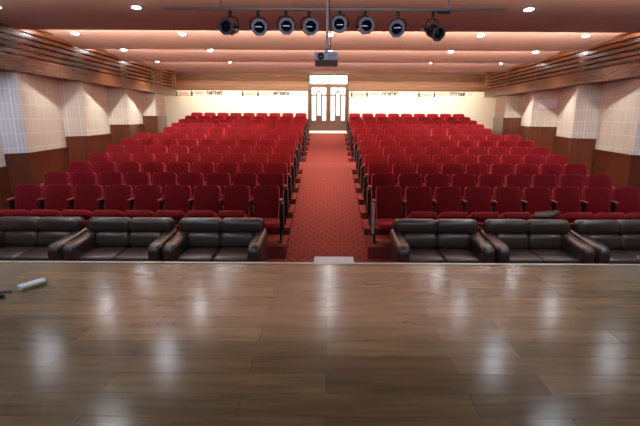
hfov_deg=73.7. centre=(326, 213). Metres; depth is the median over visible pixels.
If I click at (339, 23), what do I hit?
spotlight
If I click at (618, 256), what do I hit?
seat cushion
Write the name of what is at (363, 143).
chair
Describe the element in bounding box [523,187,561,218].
chair
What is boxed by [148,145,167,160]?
chair
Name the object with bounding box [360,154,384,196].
chair
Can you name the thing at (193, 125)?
chair
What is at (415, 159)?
chair
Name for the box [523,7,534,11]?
ceiling light
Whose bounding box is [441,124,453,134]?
chair
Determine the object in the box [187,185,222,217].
chair
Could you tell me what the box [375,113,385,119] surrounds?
chair
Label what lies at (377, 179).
chair
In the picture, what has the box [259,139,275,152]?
chair
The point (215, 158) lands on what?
chair
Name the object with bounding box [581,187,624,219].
chair
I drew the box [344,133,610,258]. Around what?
floor
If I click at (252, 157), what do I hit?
chair
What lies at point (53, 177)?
chair
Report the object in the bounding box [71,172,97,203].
chair
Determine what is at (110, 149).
chair
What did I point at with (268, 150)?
chair
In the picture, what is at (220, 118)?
chair
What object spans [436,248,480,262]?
seat cushion
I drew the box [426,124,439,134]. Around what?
chair
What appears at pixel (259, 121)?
chair
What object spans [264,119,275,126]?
chair
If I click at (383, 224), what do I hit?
seat cushion
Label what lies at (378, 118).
chair
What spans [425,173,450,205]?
chair
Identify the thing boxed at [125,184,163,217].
chair
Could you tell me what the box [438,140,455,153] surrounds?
chair
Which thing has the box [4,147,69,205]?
trim
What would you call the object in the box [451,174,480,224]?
chair
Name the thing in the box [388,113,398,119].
chair
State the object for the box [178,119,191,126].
chair
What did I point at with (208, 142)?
chair
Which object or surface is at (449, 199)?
chair
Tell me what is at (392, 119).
chair
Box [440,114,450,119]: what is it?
chair
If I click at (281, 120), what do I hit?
chair
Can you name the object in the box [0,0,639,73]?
ceiling
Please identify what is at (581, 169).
chair
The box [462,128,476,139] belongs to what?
chair
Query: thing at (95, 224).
cushion
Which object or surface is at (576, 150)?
wall panel
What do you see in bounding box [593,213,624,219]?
seat cushion
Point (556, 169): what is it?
chair
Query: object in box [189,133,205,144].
chair
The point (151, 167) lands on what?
chair
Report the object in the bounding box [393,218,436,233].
cushion
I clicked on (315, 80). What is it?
window
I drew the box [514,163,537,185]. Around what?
chair
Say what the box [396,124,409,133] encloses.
chair
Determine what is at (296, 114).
chair
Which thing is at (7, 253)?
seat cushion
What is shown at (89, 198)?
chair
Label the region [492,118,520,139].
wall panel
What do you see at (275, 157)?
chair
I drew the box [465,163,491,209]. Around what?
chair
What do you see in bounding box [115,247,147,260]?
seat cushion
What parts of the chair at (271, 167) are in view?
panel, backrest, panel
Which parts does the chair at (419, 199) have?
panel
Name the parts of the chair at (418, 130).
panel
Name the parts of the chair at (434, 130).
panel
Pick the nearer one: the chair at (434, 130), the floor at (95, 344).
the floor at (95, 344)
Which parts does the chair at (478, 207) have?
backrest, panel, leg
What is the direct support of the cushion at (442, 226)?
on the leather sofa at (412, 240)
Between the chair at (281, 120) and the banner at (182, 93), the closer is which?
the chair at (281, 120)
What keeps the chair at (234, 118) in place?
on the floor at (276, 249)
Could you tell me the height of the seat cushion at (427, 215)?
0.268 m
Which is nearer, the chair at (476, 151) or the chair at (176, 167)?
the chair at (176, 167)
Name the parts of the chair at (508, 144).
backrest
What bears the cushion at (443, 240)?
on the leather sofa at (412, 240)
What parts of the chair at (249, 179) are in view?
panel, backrest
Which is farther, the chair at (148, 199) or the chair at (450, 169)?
the chair at (450, 169)
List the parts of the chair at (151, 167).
panel, backrest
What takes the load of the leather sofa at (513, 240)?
on the floor at (269, 259)
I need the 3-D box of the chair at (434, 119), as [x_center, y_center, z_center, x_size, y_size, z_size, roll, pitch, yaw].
[4.482,-3.383,17.124,0.543,1.006,0.661,0,12,0]
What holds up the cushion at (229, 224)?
on the leather sofa at (198, 239)
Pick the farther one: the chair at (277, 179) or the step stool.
the chair at (277, 179)
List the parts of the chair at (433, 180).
backrest, panel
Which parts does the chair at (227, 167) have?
backrest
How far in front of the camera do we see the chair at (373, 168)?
9.47 m
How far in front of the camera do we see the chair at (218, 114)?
17.99 m
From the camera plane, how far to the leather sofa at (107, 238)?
6.79 m
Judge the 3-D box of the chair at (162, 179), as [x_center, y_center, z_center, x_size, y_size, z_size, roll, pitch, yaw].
[-3.282,-0.314,8.574,0.543,1.006,0.661,0,12,0]
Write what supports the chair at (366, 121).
on the floor at (380, 249)
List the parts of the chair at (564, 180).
backrest, panel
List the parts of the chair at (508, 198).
backrest, panel, leg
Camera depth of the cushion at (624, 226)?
6.82 m
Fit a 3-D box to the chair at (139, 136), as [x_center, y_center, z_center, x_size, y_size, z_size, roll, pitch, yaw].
[-5.498,-1.878,12.583,0.608,1.006,0.661,0,12,0]
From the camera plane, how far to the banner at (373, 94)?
19.27 m
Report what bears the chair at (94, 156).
on the floor at (276, 249)
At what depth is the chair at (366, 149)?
11.07 m
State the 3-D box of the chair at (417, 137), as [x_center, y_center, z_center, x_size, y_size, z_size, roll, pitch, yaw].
[2.830,-1.834,12.583,0.543,1.006,0.661,0,12,0]
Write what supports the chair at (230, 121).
on the floor at (276, 249)
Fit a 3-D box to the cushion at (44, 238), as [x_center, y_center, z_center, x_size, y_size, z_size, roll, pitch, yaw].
[-4.372,0.401,6.904,0.569,0.269,0.240,0,12,0]
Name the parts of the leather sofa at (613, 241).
armrest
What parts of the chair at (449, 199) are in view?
panel, leg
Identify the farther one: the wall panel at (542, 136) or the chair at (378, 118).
the chair at (378, 118)
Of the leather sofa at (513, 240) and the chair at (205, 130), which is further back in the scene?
the chair at (205, 130)
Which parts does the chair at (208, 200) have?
panel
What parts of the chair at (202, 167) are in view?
backrest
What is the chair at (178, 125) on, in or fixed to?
on the floor at (276, 249)
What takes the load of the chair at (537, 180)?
on the floor at (380, 249)
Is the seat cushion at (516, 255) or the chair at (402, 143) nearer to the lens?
the seat cushion at (516, 255)
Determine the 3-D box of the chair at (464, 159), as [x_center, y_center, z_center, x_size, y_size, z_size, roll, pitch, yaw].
[3.373,-0.900,10.178,0.543,1.006,0.661,0,12,0]
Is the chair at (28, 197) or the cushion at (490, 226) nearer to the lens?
the cushion at (490, 226)
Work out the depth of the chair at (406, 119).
17.23 m
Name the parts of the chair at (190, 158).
backrest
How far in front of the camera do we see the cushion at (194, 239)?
6.80 m
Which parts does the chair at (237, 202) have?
panel, leg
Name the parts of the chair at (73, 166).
backrest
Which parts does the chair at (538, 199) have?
backrest, panel, leg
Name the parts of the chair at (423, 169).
backrest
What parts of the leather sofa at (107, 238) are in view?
armrest, armrest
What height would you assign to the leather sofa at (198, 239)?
0.865 m
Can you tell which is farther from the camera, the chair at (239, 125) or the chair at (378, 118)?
the chair at (378, 118)
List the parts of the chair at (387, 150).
backrest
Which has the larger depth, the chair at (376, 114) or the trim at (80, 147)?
the chair at (376, 114)
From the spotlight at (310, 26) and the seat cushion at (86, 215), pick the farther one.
the seat cushion at (86, 215)
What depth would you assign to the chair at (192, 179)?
8.67 m
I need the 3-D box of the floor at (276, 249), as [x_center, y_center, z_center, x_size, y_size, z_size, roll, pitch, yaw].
[-4.357,-1.443,13.691,7.270,1.940,12.850,0,12,0]
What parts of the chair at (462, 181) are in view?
backrest, panel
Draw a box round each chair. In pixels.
[0,184,44,216]
[30,184,74,216]
[40,171,70,208]
[62,184,103,220]
[68,161,91,182]
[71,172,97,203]
[88,152,109,171]
[93,161,116,183]
[93,184,133,216]
[98,172,124,201]
[106,145,125,160]
[111,152,132,171]
[118,161,140,183]
[121,138,138,152]
[125,172,151,204]
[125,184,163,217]
[127,145,146,160]
[134,133,150,144]
[134,153,154,171]
[141,138,158,152]
[142,161,164,208]
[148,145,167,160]
[152,133,169,144]
[152,172,178,223]
[156,185,193,220]
[157,153,177,171]
[160,139,178,152]
[163,127,177,138]
[167,162,193,206]
[169,145,188,161]
[171,123,184,132]
[171,133,187,144]
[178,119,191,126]
[179,127,192,138]
[179,172,205,204]
[180,139,197,152]
[180,153,200,171]
[185,116,197,122]
[186,123,199,132]
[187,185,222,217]
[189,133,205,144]
[190,145,209,161]
[191,112,202,118]
[192,162,213,183]
[193,119,205,126]
[194,127,208,138]
[199,116,210,122]
[200,139,217,152]
[201,123,214,132]
[202,153,222,171]
[204,112,215,118]
[206,172,232,204]
[207,119,219,126]
[208,133,224,144]
[210,127,225,134]
[211,145,230,161]
[212,116,224,122]
[216,123,228,138]
[216,162,238,183]
[217,113,228,118]
[219,139,236,152]
[219,185,252,218]
[221,119,233,126]
[225,153,245,171]
[226,116,237,122]
[226,127,239,134]
[226,133,242,145]
[230,113,241,118]
[231,123,243,132]
[233,145,251,161]
[233,172,258,204]
[235,119,247,126]
[239,116,251,122]
[239,139,256,152]
[241,127,255,138]
[241,162,262,184]
[243,113,254,118]
[245,133,260,145]
[246,123,258,132]
[248,153,267,172]
[250,119,261,126]
[253,116,264,122]
[253,185,284,241]
[254,146,272,161]
[256,113,267,118]
[257,127,270,138]
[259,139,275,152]
[260,173,288,223]
[261,123,273,132]
[263,133,278,145]
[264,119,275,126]
[266,162,291,208]
[267,116,278,123]
[269,113,280,119]
[271,153,294,196]
[273,127,286,139]
[275,146,296,185]
[276,123,288,132]
[278,119,289,127]
[278,139,298,176]
[280,116,291,124]
[282,113,293,119]
[282,133,300,167]
[288,127,304,156]
[290,123,305,144]
[292,120,306,145]
[294,116,307,141]
[295,113,308,137]
[346,113,359,137]
[347,116,361,141]
[348,120,362,146]
[349,124,364,151]
[350,128,366,156]
[354,134,373,167]
[356,140,376,176]
[358,146,380,185]
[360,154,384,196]
[362,113,372,119]
[363,116,374,123]
[363,163,389,209]
[365,120,377,128]
[366,173,397,224]
[367,124,379,133]
[369,128,382,139]
[370,186,406,242]
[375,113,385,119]
[376,134,391,145]
[377,117,388,123]
[379,120,391,127]
[379,140,396,153]
[382,124,394,133]
[383,146,401,162]
[384,128,397,139]
[387,154,406,172]
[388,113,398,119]
[390,117,401,123]
[392,163,413,184]
[393,120,405,127]
[394,134,410,145]
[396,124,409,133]
[398,173,424,205]
[399,140,415,153]
[400,128,413,139]
[401,114,411,119]
[404,117,415,123]
[404,146,422,162]
[405,186,436,219]
[407,120,419,127]
[410,154,429,172]
[411,124,424,133]
[413,134,428,145]
[414,114,424,119]
[415,128,430,139]
[417,117,429,123]
[417,163,438,184]
[418,140,435,153]
[422,120,433,127]
[425,146,443,162]
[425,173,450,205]
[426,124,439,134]
[427,114,437,119]
[431,117,442,123]
[431,128,447,135]
[431,134,447,146]
[432,154,452,172]
[434,186,467,219]
[436,120,448,127]
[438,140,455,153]
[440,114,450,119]
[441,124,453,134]
[441,163,463,207]
[444,117,456,123]
[446,147,464,162]
[447,128,460,139]
[449,134,465,146]
[450,120,462,127]
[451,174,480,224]
[452,114,463,119]
[455,154,475,173]
[456,124,468,133]
[457,140,475,153]
[458,117,469,123]
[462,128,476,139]
[464,120,476,127]
[464,186,498,222]
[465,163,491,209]
[467,147,485,162]
[468,134,484,146]
[470,124,483,133]
[477,140,494,153]
[477,154,498,173]
[478,128,491,139]
[478,174,502,206]
[486,135,502,146]
[488,147,506,162]
[490,163,512,185]
[493,186,530,219]
[496,140,514,153]
[500,154,520,173]
[504,135,521,146]
[505,174,532,206]
[509,147,527,162]
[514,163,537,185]
[516,140,534,154]
[522,155,543,173]
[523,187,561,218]
[529,147,549,163]
[531,174,559,206]
[539,164,561,185]
[545,155,566,173]
[552,187,592,222]
[558,174,586,197]
[563,164,586,185]
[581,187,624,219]
[585,174,614,212]
[611,187,639,219]
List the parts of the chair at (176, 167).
panel, backrest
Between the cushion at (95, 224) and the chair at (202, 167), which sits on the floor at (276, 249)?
the chair at (202, 167)
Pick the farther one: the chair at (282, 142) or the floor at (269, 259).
the chair at (282, 142)
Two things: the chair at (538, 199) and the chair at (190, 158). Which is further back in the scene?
the chair at (190, 158)
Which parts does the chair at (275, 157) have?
backrest, panel, panel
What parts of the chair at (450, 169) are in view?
backrest, panel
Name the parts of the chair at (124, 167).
panel, backrest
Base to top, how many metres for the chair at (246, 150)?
1.006 m
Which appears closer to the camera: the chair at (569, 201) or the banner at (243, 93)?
the chair at (569, 201)
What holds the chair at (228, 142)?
on the floor at (276, 249)
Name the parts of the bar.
rail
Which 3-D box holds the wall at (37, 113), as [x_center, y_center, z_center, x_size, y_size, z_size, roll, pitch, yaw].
[-7.177,-1.551,7.398,1.630,4.600,25.100,0,12,0]
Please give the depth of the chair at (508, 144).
11.88 m
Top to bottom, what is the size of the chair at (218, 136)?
1.006 m
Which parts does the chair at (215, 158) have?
backrest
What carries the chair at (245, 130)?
on the floor at (276, 249)
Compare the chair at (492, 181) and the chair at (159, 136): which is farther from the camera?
the chair at (159, 136)
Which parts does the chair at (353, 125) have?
panel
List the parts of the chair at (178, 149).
backrest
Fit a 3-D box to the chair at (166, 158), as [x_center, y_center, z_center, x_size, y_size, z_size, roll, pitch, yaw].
[-3.827,-0.937,10.178,0.543,1.006,0.661,0,12,0]
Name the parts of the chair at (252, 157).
backrest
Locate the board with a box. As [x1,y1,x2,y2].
[538,99,557,108]
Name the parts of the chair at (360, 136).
panel, backrest, panel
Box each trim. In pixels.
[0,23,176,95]
[0,166,11,216]
[0,261,639,265]
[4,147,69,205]
[65,133,112,161]
[110,124,144,144]
[143,116,166,137]
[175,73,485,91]
[308,74,348,132]
[309,131,346,132]
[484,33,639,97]
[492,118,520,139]
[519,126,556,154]
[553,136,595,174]
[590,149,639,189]
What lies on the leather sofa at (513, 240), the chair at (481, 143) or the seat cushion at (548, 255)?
the seat cushion at (548, 255)
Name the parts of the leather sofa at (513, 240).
armrest, armrest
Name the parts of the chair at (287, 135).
panel, panel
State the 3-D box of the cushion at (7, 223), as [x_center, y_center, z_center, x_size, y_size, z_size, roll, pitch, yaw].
[-4.972,0.165,6.935,0.707,0.258,0.258,0,12,0]
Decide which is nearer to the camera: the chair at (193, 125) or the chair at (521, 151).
the chair at (521, 151)
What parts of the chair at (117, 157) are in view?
panel, backrest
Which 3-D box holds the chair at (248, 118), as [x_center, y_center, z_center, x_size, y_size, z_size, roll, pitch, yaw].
[-3.266,-3.423,17.124,0.543,1.006,0.661,0,12,0]
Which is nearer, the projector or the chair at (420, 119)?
the projector
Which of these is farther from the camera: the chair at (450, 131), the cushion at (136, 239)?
the chair at (450, 131)
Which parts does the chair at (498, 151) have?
backrest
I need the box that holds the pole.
[322,0,331,51]
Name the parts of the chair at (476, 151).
backrest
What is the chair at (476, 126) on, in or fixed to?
on the floor at (380, 249)
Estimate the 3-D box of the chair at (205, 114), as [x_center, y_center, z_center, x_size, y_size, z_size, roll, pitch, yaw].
[-4.908,-3.739,17.886,0.543,1.006,0.661,0,12,0]
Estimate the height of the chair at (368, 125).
1.006 m
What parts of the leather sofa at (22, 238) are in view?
armrest, armrest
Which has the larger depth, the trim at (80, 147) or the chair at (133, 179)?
the trim at (80, 147)
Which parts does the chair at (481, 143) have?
backrest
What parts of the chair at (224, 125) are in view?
panel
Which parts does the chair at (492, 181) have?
backrest, panel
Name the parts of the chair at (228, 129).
panel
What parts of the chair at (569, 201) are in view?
backrest, panel, leg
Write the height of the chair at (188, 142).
1.006 m
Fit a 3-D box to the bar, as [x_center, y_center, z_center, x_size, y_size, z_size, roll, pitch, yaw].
[0.111,-3.006,6.074,4.850,0.287,0.060,0,12,0]
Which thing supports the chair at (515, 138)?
on the floor at (380, 249)
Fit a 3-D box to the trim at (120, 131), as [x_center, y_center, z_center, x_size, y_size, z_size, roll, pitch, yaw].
[-6.561,-1.963,14.755,0.478,2.234,2.471,0,12,0]
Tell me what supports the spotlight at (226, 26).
hanging from the bar
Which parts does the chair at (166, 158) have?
backrest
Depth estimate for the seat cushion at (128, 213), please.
7.45 m
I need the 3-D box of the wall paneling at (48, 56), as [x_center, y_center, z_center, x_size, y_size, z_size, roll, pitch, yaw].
[-6.880,-3.924,10.611,1.200,1.150,14.600,0,12,0]
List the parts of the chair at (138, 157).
backrest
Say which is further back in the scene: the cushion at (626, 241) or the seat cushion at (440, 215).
the seat cushion at (440, 215)
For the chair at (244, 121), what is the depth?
16.46 m
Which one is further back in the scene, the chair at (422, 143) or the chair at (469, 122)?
the chair at (469, 122)
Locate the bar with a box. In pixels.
[164,0,504,14]
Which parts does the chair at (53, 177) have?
panel, backrest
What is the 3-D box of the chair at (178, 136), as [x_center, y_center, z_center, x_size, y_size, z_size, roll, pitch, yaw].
[-4.370,-1.872,12.583,0.543,1.006,0.661,0,12,0]
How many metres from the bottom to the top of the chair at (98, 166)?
1.006 m
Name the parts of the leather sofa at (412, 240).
armrest, armrest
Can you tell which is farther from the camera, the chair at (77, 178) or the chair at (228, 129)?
the chair at (228, 129)
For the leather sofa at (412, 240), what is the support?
on the floor at (269, 259)
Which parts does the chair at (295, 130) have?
panel, panel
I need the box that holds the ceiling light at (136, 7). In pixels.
[130,5,142,9]
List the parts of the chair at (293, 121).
panel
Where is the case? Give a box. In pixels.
[534,210,559,216]
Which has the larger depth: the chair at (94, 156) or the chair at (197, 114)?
the chair at (197, 114)
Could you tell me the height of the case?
0.030 m
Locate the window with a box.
[309,75,347,85]
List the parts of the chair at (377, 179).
panel, leg, backrest, panel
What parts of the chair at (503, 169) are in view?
backrest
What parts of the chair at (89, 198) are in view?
panel, backrest, leg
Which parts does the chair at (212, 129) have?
panel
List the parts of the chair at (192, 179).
panel, backrest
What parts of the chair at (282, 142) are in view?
backrest, panel, panel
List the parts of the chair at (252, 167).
backrest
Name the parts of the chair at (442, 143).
backrest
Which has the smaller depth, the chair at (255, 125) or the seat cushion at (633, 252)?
the seat cushion at (633, 252)
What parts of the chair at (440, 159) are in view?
backrest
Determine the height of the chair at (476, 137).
1.006 m
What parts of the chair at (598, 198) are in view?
backrest, panel, leg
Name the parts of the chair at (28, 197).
leg, panel, backrest, leg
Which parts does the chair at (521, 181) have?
backrest, panel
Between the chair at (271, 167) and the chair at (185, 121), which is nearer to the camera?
the chair at (271, 167)
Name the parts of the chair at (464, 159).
backrest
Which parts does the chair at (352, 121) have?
panel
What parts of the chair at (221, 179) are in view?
panel, backrest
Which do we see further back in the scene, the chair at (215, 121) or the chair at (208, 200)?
the chair at (215, 121)
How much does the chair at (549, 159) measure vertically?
1.006 m
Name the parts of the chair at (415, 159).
backrest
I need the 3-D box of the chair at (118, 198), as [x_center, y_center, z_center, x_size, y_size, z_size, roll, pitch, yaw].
[-3.832,-0.006,7.772,0.543,1.006,0.661,0,12,0]
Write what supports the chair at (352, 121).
on the floor at (380, 249)
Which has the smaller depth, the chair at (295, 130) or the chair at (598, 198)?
the chair at (598, 198)
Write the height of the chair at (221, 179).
1.006 m
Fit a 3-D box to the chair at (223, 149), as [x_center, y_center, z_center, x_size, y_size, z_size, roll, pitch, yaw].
[-2.729,-1.242,10.979,0.543,1.006,0.661,0,12,0]
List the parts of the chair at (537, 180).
backrest, panel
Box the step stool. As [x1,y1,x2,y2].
[314,257,353,261]
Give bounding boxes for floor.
[0,262,639,425]
[74,133,310,258]
[267,258,389,262]
[286,133,367,258]
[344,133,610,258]
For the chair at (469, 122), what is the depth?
16.46 m
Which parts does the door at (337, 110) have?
glass pane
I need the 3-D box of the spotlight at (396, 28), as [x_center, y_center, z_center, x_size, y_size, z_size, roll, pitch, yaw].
[1.010,-2.712,6.155,0.274,0.370,0.421,0,12,0]
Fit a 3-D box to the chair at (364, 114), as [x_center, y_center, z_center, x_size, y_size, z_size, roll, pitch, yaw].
[1.744,-3.704,17.886,0.543,1.006,0.661,0,12,0]
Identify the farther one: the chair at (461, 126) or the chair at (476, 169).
the chair at (461, 126)
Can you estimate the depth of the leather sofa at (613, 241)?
6.81 m
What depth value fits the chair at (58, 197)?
7.86 m
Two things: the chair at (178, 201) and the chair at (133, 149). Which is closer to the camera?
the chair at (178, 201)
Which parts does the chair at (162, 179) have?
panel, backrest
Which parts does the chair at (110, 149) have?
backrest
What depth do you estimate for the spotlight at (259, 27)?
6.03 m
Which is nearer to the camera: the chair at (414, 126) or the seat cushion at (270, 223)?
the seat cushion at (270, 223)
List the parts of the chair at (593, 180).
backrest, panel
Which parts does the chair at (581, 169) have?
backrest, panel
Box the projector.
[314,52,337,66]
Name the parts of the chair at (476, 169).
backrest, panel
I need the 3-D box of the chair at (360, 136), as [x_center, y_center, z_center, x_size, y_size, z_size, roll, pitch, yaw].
[1.136,-1.840,12.571,0.643,1.006,0.686,0,12,0]
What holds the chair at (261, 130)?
on the floor at (276, 249)
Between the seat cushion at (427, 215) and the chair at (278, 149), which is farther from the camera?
the chair at (278, 149)
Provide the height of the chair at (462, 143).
1.006 m
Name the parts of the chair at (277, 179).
panel, backrest, panel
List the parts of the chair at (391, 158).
backrest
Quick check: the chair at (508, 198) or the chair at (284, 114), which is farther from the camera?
the chair at (284, 114)
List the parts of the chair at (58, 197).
panel, backrest, leg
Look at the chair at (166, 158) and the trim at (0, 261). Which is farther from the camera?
the chair at (166, 158)
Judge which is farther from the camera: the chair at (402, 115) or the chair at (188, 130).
the chair at (402, 115)
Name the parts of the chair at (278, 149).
backrest, panel, panel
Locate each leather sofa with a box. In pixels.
[0,216,87,260]
[62,217,177,260]
[162,217,267,261]
[389,218,494,262]
[480,219,595,263]
[569,219,639,263]
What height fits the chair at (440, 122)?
1.006 m
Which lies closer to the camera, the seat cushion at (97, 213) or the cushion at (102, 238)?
the cushion at (102, 238)
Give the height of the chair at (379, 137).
1.006 m
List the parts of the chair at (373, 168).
panel, leg, panel, backrest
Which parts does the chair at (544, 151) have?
backrest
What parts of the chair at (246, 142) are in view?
backrest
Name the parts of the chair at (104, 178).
panel, backrest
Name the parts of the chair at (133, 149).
backrest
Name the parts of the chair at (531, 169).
backrest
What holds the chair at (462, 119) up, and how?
on the floor at (380, 249)
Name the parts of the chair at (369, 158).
panel, backrest, panel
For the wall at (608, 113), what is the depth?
11.22 m
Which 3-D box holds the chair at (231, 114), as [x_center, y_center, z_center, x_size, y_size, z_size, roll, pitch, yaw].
[-3.812,-3.733,17.886,0.543,1.006,0.661,0,12,0]
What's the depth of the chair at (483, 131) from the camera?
14.94 m
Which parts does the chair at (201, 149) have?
backrest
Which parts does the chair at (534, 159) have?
backrest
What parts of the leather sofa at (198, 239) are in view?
armrest, armrest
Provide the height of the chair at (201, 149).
1.006 m
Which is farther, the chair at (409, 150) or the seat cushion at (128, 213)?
the chair at (409, 150)
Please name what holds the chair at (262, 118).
on the floor at (276, 249)
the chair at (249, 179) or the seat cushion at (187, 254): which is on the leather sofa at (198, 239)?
the seat cushion at (187, 254)
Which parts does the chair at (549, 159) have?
backrest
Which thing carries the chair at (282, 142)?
on the floor at (276, 249)
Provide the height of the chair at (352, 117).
1.006 m
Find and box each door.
[310,86,327,130]
[328,86,347,130]
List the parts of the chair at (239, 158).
backrest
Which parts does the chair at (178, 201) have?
panel, backrest, leg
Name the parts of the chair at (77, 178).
panel, backrest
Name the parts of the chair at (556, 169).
backrest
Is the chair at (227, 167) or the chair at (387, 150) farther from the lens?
the chair at (387, 150)
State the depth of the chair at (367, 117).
17.23 m
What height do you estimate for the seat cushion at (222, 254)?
0.165 m
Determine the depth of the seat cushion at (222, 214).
7.45 m
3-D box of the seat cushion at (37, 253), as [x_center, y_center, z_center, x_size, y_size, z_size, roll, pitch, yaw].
[-4.369,0.644,6.651,0.541,0.165,0.640,0,12,0]
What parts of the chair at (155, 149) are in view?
backrest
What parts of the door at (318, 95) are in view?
glass pane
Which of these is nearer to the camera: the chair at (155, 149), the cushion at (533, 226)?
the cushion at (533, 226)
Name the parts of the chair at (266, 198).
backrest, panel, leg, panel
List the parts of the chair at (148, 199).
panel, backrest, leg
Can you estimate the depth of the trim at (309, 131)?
19.34 m
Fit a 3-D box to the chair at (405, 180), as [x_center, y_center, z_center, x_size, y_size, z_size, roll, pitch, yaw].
[1.726,-0.287,8.574,0.543,1.006,0.661,0,12,0]
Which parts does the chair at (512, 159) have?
backrest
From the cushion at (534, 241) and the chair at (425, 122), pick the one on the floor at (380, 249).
the chair at (425, 122)
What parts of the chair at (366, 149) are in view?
panel, backrest, panel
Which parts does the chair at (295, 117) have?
panel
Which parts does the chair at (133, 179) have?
panel, backrest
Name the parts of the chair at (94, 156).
backrest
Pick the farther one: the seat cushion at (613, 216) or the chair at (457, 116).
the chair at (457, 116)
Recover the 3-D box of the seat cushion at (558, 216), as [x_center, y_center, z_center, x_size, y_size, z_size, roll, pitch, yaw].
[3.884,0.067,7.660,0.450,0.268,0.429,0,12,0]
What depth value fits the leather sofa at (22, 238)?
6.80 m
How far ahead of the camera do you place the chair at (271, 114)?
17.99 m
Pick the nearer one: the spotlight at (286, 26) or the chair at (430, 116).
the spotlight at (286, 26)
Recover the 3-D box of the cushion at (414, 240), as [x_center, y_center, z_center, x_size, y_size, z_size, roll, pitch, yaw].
[1.487,0.432,6.904,0.569,0.269,0.240,0,12,0]
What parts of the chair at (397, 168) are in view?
backrest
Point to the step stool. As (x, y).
(316, 259)
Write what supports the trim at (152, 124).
attached to the wall at (37, 113)
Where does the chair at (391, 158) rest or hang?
on the floor at (380, 249)
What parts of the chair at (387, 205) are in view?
panel, leg, backrest, panel, leg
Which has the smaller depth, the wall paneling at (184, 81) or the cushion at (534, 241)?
the cushion at (534, 241)
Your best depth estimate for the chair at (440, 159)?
10.28 m
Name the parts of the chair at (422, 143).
backrest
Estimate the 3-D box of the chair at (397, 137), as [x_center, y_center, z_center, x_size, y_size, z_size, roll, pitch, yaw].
[2.282,-1.837,12.583,0.543,1.006,0.661,0,12,0]
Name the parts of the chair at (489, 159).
backrest, panel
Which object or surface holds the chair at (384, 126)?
on the floor at (380, 249)
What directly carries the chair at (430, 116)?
on the floor at (380, 249)
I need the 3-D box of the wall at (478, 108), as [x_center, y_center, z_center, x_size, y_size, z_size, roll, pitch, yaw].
[0.022,-4.218,19.627,16.000,4.600,0.150,0,12,0]
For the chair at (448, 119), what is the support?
on the floor at (380, 249)
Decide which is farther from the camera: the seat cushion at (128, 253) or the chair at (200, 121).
the chair at (200, 121)
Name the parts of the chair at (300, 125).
panel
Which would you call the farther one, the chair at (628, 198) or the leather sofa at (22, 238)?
the chair at (628, 198)
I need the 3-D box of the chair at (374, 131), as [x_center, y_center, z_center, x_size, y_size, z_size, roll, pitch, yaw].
[1.738,-2.477,14.839,0.543,1.006,0.661,0,12,0]
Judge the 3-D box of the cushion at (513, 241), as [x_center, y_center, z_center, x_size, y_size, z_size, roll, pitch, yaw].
[2.957,0.440,6.904,0.569,0.269,0.240,0,12,0]
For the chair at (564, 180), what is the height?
1.006 m
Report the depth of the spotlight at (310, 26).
6.02 m
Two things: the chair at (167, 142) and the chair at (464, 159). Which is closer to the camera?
the chair at (464, 159)
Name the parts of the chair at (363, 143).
panel, panel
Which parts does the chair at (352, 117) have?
panel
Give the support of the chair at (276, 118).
on the floor at (276, 249)
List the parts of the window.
frame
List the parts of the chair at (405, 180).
backrest, panel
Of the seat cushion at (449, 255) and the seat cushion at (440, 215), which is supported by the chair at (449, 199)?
the seat cushion at (440, 215)
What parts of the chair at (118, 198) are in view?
panel, backrest, leg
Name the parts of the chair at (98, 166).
panel, backrest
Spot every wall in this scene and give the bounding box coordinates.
[0,27,165,166]
[164,75,491,127]
[489,51,639,154]
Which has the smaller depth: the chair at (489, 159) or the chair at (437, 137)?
the chair at (489, 159)
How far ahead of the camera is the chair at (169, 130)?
14.94 m
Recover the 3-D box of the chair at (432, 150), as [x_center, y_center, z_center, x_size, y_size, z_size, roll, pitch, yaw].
[2.827,-1.213,10.979,0.543,1.006,0.661,0,12,0]
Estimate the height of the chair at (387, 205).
1.006 m
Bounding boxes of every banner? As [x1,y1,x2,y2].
[177,90,232,96]
[240,90,298,96]
[349,91,407,97]
[416,91,475,97]
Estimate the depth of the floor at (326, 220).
9.92 m
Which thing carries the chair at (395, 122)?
on the floor at (380, 249)
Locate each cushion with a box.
[0,209,30,216]
[0,216,40,231]
[0,246,38,260]
[3,231,39,245]
[16,246,48,260]
[30,210,62,216]
[37,217,84,231]
[37,231,70,245]
[62,210,93,220]
[78,246,129,260]
[88,217,130,231]
[93,210,124,216]
[95,231,130,246]
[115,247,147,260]
[125,210,156,217]
[129,217,174,232]
[129,232,161,246]
[156,210,187,220]
[177,247,220,261]
[179,217,221,232]
[187,210,217,216]
[187,232,221,246]
[213,247,247,261]
[219,211,247,218]
[221,217,264,232]
[221,232,253,246]
[262,218,277,229]
[377,219,394,229]
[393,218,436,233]
[403,233,436,247]
[407,212,436,218]
[409,248,443,262]
[435,219,478,233]
[436,233,469,248]
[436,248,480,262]
[437,212,467,218]
[467,212,498,222]
[483,219,527,233]
[495,234,528,248]
[498,212,530,219]
[509,249,542,262]
[526,219,569,234]
[527,234,561,248]
[527,248,579,263]
[530,212,561,218]
[561,212,592,222]
[572,219,619,234]
[587,234,620,248]
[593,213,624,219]
[609,249,639,263]
[617,220,639,233]
[618,234,639,248]
[618,249,639,258]
[623,213,639,219]
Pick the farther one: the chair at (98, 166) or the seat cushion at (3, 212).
the chair at (98, 166)
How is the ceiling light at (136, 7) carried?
attached to the ceiling
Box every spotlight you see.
[218,10,239,34]
[249,11,267,35]
[277,11,295,34]
[300,11,318,34]
[331,11,348,32]
[355,11,374,34]
[388,11,406,36]
[421,11,445,41]
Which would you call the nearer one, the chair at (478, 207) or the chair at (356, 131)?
the chair at (478, 207)
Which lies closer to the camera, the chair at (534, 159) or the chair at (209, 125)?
the chair at (534, 159)
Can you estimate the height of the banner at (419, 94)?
0.310 m
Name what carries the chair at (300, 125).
on the floor at (276, 249)
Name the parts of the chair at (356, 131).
panel, panel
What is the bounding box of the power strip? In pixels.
[17,278,46,290]
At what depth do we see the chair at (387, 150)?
11.08 m

